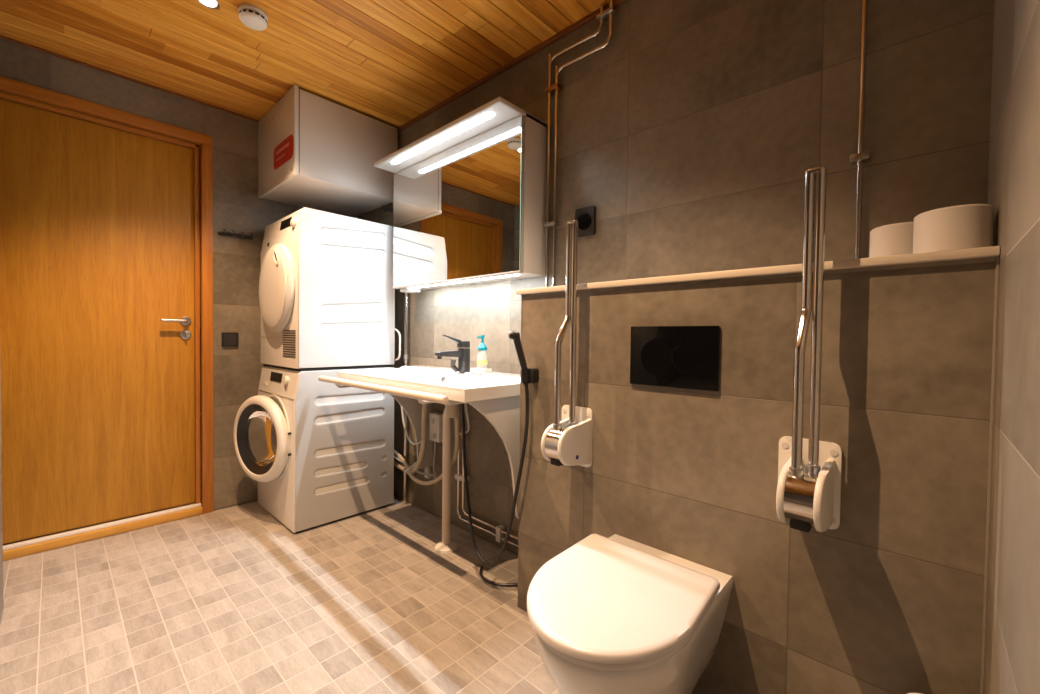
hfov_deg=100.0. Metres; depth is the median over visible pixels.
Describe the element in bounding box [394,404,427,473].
hose
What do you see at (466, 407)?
hose
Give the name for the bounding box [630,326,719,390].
flush plate
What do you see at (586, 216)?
wall socket
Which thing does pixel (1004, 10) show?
trim
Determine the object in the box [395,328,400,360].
cable
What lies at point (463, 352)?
faucet
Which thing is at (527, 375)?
shower
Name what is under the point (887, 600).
wall
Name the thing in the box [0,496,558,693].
floor
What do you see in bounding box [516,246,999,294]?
wall shelf
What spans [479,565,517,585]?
hose
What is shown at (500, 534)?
pipes
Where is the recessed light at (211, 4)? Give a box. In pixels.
[197,0,219,9]
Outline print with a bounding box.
[276,142,288,154]
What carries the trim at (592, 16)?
attached to the wall at (693, 136)
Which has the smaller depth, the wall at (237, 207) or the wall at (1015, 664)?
the wall at (1015, 664)
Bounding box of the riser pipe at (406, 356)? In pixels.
[403,292,409,500]
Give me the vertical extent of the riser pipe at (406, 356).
1.820 m
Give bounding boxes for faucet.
[435,335,469,372]
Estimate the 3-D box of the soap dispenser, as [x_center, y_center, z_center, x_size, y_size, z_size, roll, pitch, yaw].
[-0.179,0.022,2.084,0.051,0.160,0.051,1,1,-5]
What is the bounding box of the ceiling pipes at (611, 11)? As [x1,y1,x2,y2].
[543,0,616,286]
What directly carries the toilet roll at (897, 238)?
on the wall shelf
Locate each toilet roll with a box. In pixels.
[869,222,913,257]
[913,204,994,253]
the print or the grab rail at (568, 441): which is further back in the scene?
the print
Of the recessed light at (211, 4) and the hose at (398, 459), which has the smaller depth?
the recessed light at (211, 4)
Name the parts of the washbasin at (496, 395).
rail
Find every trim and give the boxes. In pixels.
[0,35,258,122]
[398,0,626,131]
[517,295,521,606]
[980,256,999,693]
[984,0,1014,693]
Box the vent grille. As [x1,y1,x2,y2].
[283,330,295,357]
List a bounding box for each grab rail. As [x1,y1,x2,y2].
[541,220,592,466]
[776,166,841,532]
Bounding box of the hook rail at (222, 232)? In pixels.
[218,229,252,239]
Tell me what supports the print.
on the ventilation unit
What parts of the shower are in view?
spray handle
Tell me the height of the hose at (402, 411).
0.339 m
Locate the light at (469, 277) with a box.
[410,274,518,287]
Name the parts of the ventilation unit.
cabinet door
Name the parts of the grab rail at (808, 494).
wall plate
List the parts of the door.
handle, frame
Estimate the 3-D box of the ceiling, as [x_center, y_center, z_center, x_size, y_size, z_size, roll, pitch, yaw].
[-1.077,-1.348,0.924,3.219,0.012,3.140,2,2,43]
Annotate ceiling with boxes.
[0,0,608,127]
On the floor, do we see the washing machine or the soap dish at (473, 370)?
the washing machine
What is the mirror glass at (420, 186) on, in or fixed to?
on the upper cabinet
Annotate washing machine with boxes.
[233,366,393,532]
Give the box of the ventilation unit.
[258,85,397,216]
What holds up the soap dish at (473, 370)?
on the washbasin at (496, 395)
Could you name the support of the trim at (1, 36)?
attached to the wall at (237, 207)
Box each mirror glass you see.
[393,150,446,286]
[445,115,522,279]
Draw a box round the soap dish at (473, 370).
[471,368,491,373]
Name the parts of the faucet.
spout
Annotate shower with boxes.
[461,331,538,566]
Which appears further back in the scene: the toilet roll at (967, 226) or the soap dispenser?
the soap dispenser
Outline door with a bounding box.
[0,76,213,560]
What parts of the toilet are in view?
seat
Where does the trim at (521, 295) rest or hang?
attached to the wall at (887, 600)
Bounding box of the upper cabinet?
[374,97,546,292]
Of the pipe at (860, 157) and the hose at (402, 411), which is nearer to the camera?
the pipe at (860, 157)
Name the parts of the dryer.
door handle, door, panel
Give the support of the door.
in the wall at (237, 207)
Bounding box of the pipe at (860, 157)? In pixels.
[850,0,870,258]
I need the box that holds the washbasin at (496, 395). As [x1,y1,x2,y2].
[318,365,519,553]
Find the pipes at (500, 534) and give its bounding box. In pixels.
[455,403,517,547]
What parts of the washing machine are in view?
door, door glass, panel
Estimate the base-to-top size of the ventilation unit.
0.474 m
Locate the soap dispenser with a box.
[477,335,487,368]
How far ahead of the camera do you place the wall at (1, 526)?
1.59 m
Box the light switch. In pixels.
[221,332,237,346]
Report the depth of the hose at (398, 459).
2.50 m
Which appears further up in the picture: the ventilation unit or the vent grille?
the ventilation unit
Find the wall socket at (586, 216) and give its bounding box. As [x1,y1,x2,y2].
[575,206,595,236]
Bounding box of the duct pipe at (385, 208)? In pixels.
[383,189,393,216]
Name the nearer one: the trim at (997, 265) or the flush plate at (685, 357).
the trim at (997, 265)
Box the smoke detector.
[238,3,267,30]
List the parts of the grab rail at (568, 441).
wall plate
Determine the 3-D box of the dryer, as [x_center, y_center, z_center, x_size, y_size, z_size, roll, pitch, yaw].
[-1.182,-0.307,2.626,0.595,0.854,0.612,2,2,43]
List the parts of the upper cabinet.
mirror door, mirror door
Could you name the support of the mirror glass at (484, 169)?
on the upper cabinet
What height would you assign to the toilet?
0.402 m
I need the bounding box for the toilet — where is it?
[527,534,733,693]
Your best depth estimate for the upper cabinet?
2.01 m
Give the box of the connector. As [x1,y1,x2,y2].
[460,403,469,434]
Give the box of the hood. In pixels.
[374,97,546,172]
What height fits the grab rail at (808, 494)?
0.803 m
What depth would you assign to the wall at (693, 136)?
1.44 m
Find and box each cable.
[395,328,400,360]
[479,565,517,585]
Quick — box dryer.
[259,207,394,371]
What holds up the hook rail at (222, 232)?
attached to the wall at (237, 207)
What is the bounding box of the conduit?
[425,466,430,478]
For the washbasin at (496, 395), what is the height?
0.865 m
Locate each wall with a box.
[0,38,356,510]
[0,379,3,623]
[357,0,993,555]
[519,257,995,693]
[990,0,1039,693]
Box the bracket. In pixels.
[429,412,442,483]
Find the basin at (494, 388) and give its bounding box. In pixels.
[337,365,519,404]
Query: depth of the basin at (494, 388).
1.92 m
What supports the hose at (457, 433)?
attached to the washbasin at (496, 395)
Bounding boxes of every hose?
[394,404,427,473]
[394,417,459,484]
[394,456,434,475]
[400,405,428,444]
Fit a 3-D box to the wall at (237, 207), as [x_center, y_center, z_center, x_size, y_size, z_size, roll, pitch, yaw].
[-1.903,-0.290,2.481,0.120,2.500,1.970,2,2,43]
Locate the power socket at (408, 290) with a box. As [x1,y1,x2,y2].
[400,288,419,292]
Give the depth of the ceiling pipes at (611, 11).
1.87 m

